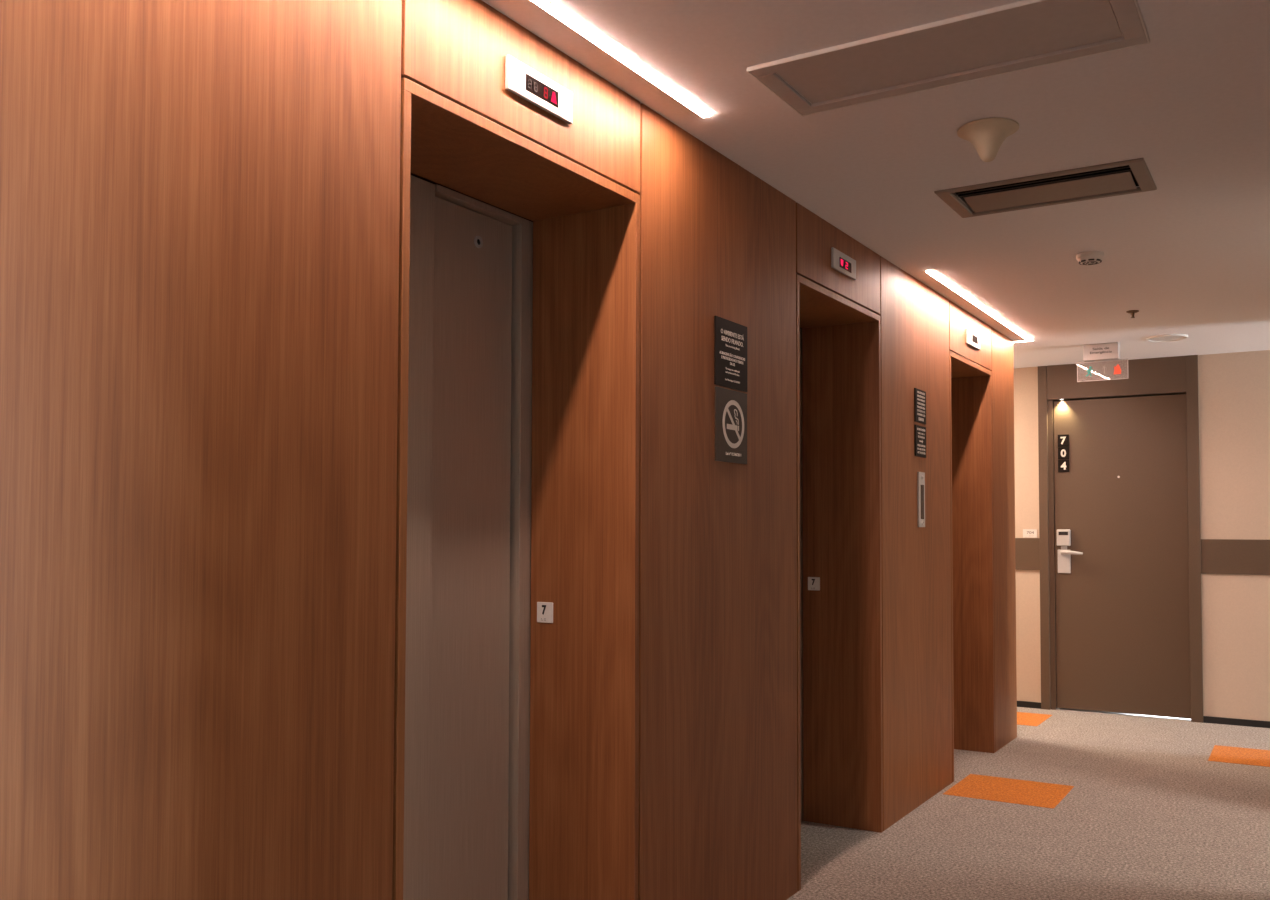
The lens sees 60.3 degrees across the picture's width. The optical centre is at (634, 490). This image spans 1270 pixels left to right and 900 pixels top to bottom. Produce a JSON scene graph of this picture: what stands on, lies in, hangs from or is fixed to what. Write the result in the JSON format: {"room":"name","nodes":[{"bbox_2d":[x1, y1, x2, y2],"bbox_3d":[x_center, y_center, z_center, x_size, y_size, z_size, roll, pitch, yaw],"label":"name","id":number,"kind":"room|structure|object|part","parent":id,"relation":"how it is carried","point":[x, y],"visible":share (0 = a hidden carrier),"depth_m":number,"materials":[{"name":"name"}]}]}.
{"room":"hotel elevator lobby","nodes":[
{"label":"hotel elevator lobby","id":0,"kind":"room"},
{"bbox_2d":[0,0,1016,899],"bbox_3d":[-0.476,0.152,3.023,0.950,2.400,9.050,-1,-2,32],"label":"wall","id":1,"kind":"structure","parent":0,"point":[205,204],"depth_m":2.12,"materials":[{"name":"brown wood"}]},
{"bbox_3d":[-0.965,0.092,1.345,0.019,2.400,1.868,-1,-2,32],"label":"wall panel","id":2,"kind":"part","parent":1,"relation":"part of","materials":[{"name":"brown wood"}]},
{"bbox_2d":[403,175,532,899],"bbox_3d":[-0.561,0.281,2.727,0.091,2.120,0.900,-1,-2,32],"label":"door","id":3,"kind":"structure","parent":1,"relation":"in","point":[467,765],"depth_m":2.89,"materials":[{"name":"metal"}]},
{"bbox_3d":[-0.641,0.270,2.554,0.041,2.106,0.439,-1,-2,32],"label":"panel","id":4,"kind":"part","parent":3,"relation":"part of","materials":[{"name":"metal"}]},
{"bbox_3d":[-0.475,0.292,2.881,0.056,2.086,0.394,-1,-2,32],"label":"panel","id":5,"kind":"part","parent":3,"relation":"part of","materials":[{"name":"metal"}]},
{"bbox_3d":[-0.230,-0.940,2.567,0.019,0.249,0.901,-1,-2,32],"label":"header panel","id":6,"kind":"part","parent":1,"relation":"part of","materials":[{"name":"brown wood"}]},
{"bbox_2d":[505,55,572,123],"bbox_3d":[-0.221,-0.935,2.554,0.011,0.077,0.251,-1,-2,32],"label":"indicator","id":7,"kind":"object","parent":1,"relation":"attached to","point":[521,79],"visible":1,"depth_m":2.54,"materials":[{"name":"silver metal"}]},
{"bbox_2d":[537,602,552,622],"bbox_3d":[-0.250,0.339,3.035,0.055,0.057,0.005,-1,-2,32],"label":"number plate","id":8,"kind":"object","parent":1,"relation":"attached to","point":[544,609],"visible":1,"depth_m":3.03,"materials":[{"name":"white plastic"}]},
{"bbox_3d":[0.281,0.166,3.363,0.019,2.400,1.041,-1,-2,32],"label":"wall panel","id":9,"kind":"part","parent":1,"relation":"part of","materials":[{"name":"brown wood"}]},
{"bbox_2d":[714,386,746,463],"bbox_3d":[0.298,-0.199,3.376,0.006,0.224,0.214,-1,-2,32],"label":"wall sign","id":10,"kind":"object","parent":1,"relation":"attached to","point":[730,406],"visible":1,"depth_m":3.36,"materials":[{"name":"brown plastic"}]},
{"bbox_2d":[714,316,746,391],"bbox_3d":[0.298,-0.421,3.384,0.006,0.208,0.218,-1,-2,32],"label":"wall sign","id":11,"kind":"object","parent":1,"relation":"attached to","point":[730,338],"visible":1,"depth_m":3.37,"materials":[{"name":"black plastic"}]},
{"bbox_2d":[800,329,802,820],"bbox_3d":[0.462,0.342,4.384,0.091,2.120,0.876,-1,-2,32],"label":"door","id":12,"kind":"structure","parent":1,"relation":"in","point":[801,456],"depth_m":4.71,"materials":[{"name":"metal"}]},
{"bbox_2d":[808,577,819,590],"bbox_3d":[0.767,0.399,4.682,0.055,0.057,0.005,-1,-2,32],"label":"number plate","id":13,"kind":"object","parent":1,"relation":"attached to","point":[813,582],"visible":1,"depth_m":4.68,"materials":[{"name":"white plastic"}]},
{"bbox_3d":[0.793,-0.879,4.224,0.019,0.249,0.877,-1,-2,32],"label":"header panel","id":14,"kind":"part","parent":1,"relation":"part of","materials":[{"name":"brown wood"}]},
{"bbox_2d":[831,247,855,279],"bbox_3d":[0.808,-0.875,4.219,0.011,0.076,0.242,-1,-2,32],"label":"indicator","id":15,"kind":"object","parent":1,"relation":"attached to","point":[840,262],"visible":1,"depth_m":4.20,"materials":[{"name":"silver metal"}]},
{"bbox_3d":[1.294,0.226,5.002,0.019,2.400,1.023,-1,-2,32],"label":"wall panel","id":16,"kind":"part","parent":1,"relation":"part of","materials":[{"name":"brown wood"}]},
{"bbox_2d":[914,388,925,423],"bbox_3d":[1.314,-0.388,5.028,0.006,0.153,0.164,-1,-2,32],"label":"wall sign","id":17,"kind":"object","parent":1,"relation":"attached to","point":[919,395],"visible":1,"depth_m":5.01,"materials":[{"name":"black plastic"}]},
{"bbox_2d":[914,425,925,457],"bbox_3d":[1.312,-0.227,5.021,0.006,0.142,0.160,-1,-2,32],"label":"wall sign","id":18,"kind":"object","parent":1,"relation":"attached to","point":[919,431],"visible":1,"depth_m":5.01,"materials":[{"name":"black plastic"}]},
{"bbox_2d":[917,472,924,526],"bbox_3d":[1.315,0.041,5.012,0.012,0.252,0.088,-1,-2,32],"label":"panel","id":19,"kind":"object","parent":1,"relation":"attached to","point":[920,475],"visible":1,"depth_m":5.00,"materials":[{"name":"silver metal"}]},
{"bbox_3d":[1.793,-0.819,5.842,0.019,0.249,0.847,-1,-2,32],"label":"header panel","id":20,"kind":"part","parent":1,"relation":"part of","materials":[{"name":"brown wood"}]},
{"bbox_2d":[966,329,979,349],"bbox_3d":[1.810,-0.808,5.842,0.010,0.077,0.250,-1,-2,32],"label":"indicator","id":21,"kind":"object","parent":1,"relation":"attached to","point":[973,339],"visible":1,"depth_m":5.82,"materials":[{"name":"silver metal"}]},
{"bbox_3d":[2.157,0.277,6.399,0.019,2.400,0.534,-1,-2,32],"label":"wall panel","id":22,"kind":"part","parent":1,"relation":"part of","materials":[{"name":"brown wood"}]},
{"bbox_2d":[482,0,1269,367],"bbox_3d":[1.484,-1.183,2.478,9.800,0.260,10.500,-1,-2,32],"label":"ceiling","id":23,"kind":"structure","parent":0,"point":[1191,253],"depth_m":3.31,"materials":[{"name":"white paint"}]},
{"bbox_2d":[530,0,710,117],"bbox_3d":[-0.352,-1.076,2.151,0.026,0.006,2.107,-1,-2,32],"label":"recessed light","id":24,"kind":"object","parent":23,"relation":"in","point":[545,5],"visible":1,"depth_m":2.65,"materials":[{"name":"white plastic"}]},
{"bbox_2d":[747,0,1149,115],"bbox_3d":[0.744,-1.053,2.646,0.878,0.011,0.349,-1,-2,32],"label":"access panel","id":25,"kind":"object","parent":23,"relation":"attached to","point":[1025,34],"visible":1,"depth_m":2.63,"materials":[{"name":"grey metal"}]},
{"bbox_2d":[926,270,1032,342],"bbox_3d":[1.694,-0.941,5.853,0.407,0.006,2.100,-1,-2,32],"label":"recessed light","id":26,"kind":"object","parent":23,"relation":"in","point":[930,272],"visible":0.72,"depth_m":5.57,"materials":[{"name":"white plastic"}]},
{"bbox_2d":[957,117,1018,161],"bbox_3d":[1.013,-0.992,3.133,0.169,0.097,0.169,-1,-2,32],"label":"cone","id":27,"kind":"object","parent":23,"relation":"attached to","point":[986,135],"visible":1,"depth_m":3.10,"materials":[{"name":"beige plastic"}]},
{"bbox_2d":[934,158,1156,217],"bbox_3d":[1.389,-1.095,3.702,0.650,0.169,0.350,-1,-2,32],"label":"ceiling vent","id":28,"kind":"object","parent":23,"relation":"in","point":[1121,177],"visible":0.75,"depth_m":3.72,"materials":[{"name":"metal"}]},
{"bbox_2d":[1076,251,1103,264],"bbox_3d":[1.902,-0.969,4.564,0.108,0.039,0.108,-1,-2,32],"label":"smoke detector","id":29,"kind":"object","parent":23,"relation":"attached to","point":[1089,257],"visible":1,"depth_m":4.53,"materials":[{"name":"white plastic"}]},
{"bbox_2d":[1077,342,1127,381],"bbox_3d":[2.895,-0.795,6.767,0.296,0.225,0.061,-1,-2,32],"label":"exit sign","id":30,"kind":"object","parent":23,"relation":"hanging from","point":[1102,361],"visible":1,"depth_m":6.75,"materials":[{"name":"clear plastic"}]},
{"bbox_3d":[2.895,-0.745,6.765,0.293,0.121,0.006,-1,-2,34],"label":"acrylic panel","id":31,"kind":"part","parent":30,"relation":"part of","materials":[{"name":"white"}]},
{"bbox_2d":[1126,310,1138,317],"bbox_3d":[2.619,-0.927,5.748,0.062,0.036,0.062,-1,-2,32],"label":"sprinkler","id":32,"kind":"object","parent":23,"relation":"attached to","point":[1132,312],"visible":1,"depth_m":5.74,"materials":[{"name":"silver metal"}]},
{"bbox_2d":[787,707,1269,899],"bbox_3d":[1.477,1.396,2.388,9.800,0.120,10.500,-1,-2,32],"label":"floor","id":33,"kind":"structure","parent":0,"point":[1146,814],"depth_m":4.51,"materials":[{"name":"grey carpet"}]},
{"bbox_2d":[943,774,1073,808],"bbox_3d":[1.795,1.435,5.236,0.500,0.002,0.500,-1,-2,32],"label":"tile","id":34,"kind":"object","parent":33,"relation":"on","point":[1024,792],"depth_m":5.22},
{"bbox_2d":[1017,712,1051,725],"bbox_3d":[2.473,1.509,7.284,0.500,0.002,0.500,-1,-2,32],"label":"tile","id":35,"kind":"object","parent":33,"relation":"on","point":[1029,719],"depth_m":7.22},
{"bbox_2d":[1208,745,1269,766],"bbox_3d":[3.449,1.467,6.001,0.500,0.002,0.500,-1,-2,32],"label":"tile","id":36,"kind":"object","parent":33,"relation":"on","point":[1227,754],"depth_m":6.04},
{"bbox_2d":[1014,350,1269,720],"bbox_3d":[4.220,0.299,6.867,9.400,2.400,0.070,-1,-2,32],"label":"wall","id":37,"kind":"structure","parent":0,"point":[1234,388],"depth_m":7.07,"materials":[{"name":"beige paint"}]},
{"bbox_2d":[1015,538,1039,569],"bbox_3d":[1.520,0.470,8.480,3.106,0.224,0.010,-1,-2,32],"label":"trim","id":38,"kind":"structure","parent":37,"relation":"attached to","point":[1027,552],"depth_m":7.71,"materials":[{"name":"brown laminate"}]},
{"bbox_2d":[1017,701,1040,708],"bbox_3d":[1.517,1.527,8.443,3.106,0.042,0.012,-1,-2,32],"label":"baseboard","id":39,"kind":"structure","parent":37,"relation":"attached to","point":[1026,704],"depth_m":7.66,"materials":[{"name":"black wood"}]},
{"bbox_2d":[1023,529,1036,537],"bbox_3d":[2.787,0.302,7.707,0.095,0.060,0.005,-1,-2,32],"label":"label","id":40,"kind":"object","parent":37,"relation":"attached to","point":[1027,533],"visible":1,"depth_m":7.71,"materials":[{"name":"white plastic"}]},
{"bbox_2d":[1038,355,1202,722],"bbox_3d":[3.277,0.316,7.417,1.006,2.400,0.124,-1,-2,32],"label":"door","id":41,"kind":"structure","parent":37,"relation":"in","point":[1120,530],"depth_m":7.40,"materials":[{"name":"brown laminate"}]},
{"bbox_2d":[1058,434,1068,471],"bbox_3d":[2.988,-0.260,7.616,0.073,0.262,0.008,-1,-2,32],"label":"number sign","id":42,"kind":"object","parent":41,"relation":"attached to","point":[1063,440],"visible":1,"depth_m":7.61,"materials":[{"name":"black plastic"}]},
{"bbox_3d":[2.983,0.479,7.591,0.084,0.190,0.010,-1,-2,32],"label":"lock plate","id":43,"kind":"part","parent":41,"relation":"part of","materials":[{"name":"silver metal"}]},
{"bbox_3d":[3.015,0.427,7.535,0.143,0.030,0.056,-1,-2,32],"label":"lever handle","id":44,"kind":"part","parent":41,"relation":"part of","materials":[{"name":"silver metal"}]},
{"bbox_3d":[3.286,-0.763,7.472,0.873,0.240,0.089,-1,-2,32],"label":"transom panel","id":45,"kind":"part","parent":41,"relation":"part of","materials":[{"name":"brown laminate"}]},
{"bbox_2d":[1201,539,1269,574],"bbox_3d":[5.948,0.387,5.749,5.288,0.224,0.010,-1,-2,32],"label":"trim","id":46,"kind":"structure","parent":37,"relation":"attached to","point":[1218,556],"depth_m":7.03,"materials":[{"name":"brown laminate"}]},
{"bbox_2d":[1203,716,1269,727],"bbox_3d":[5.944,1.444,5.711,5.288,0.042,0.012,-1,-2,32],"label":"baseboard","id":47,"kind":"structure","parent":37,"relation":"attached to","point":[1206,719],"depth_m":6.99,"materials":[{"name":"black wood"}]}
]}

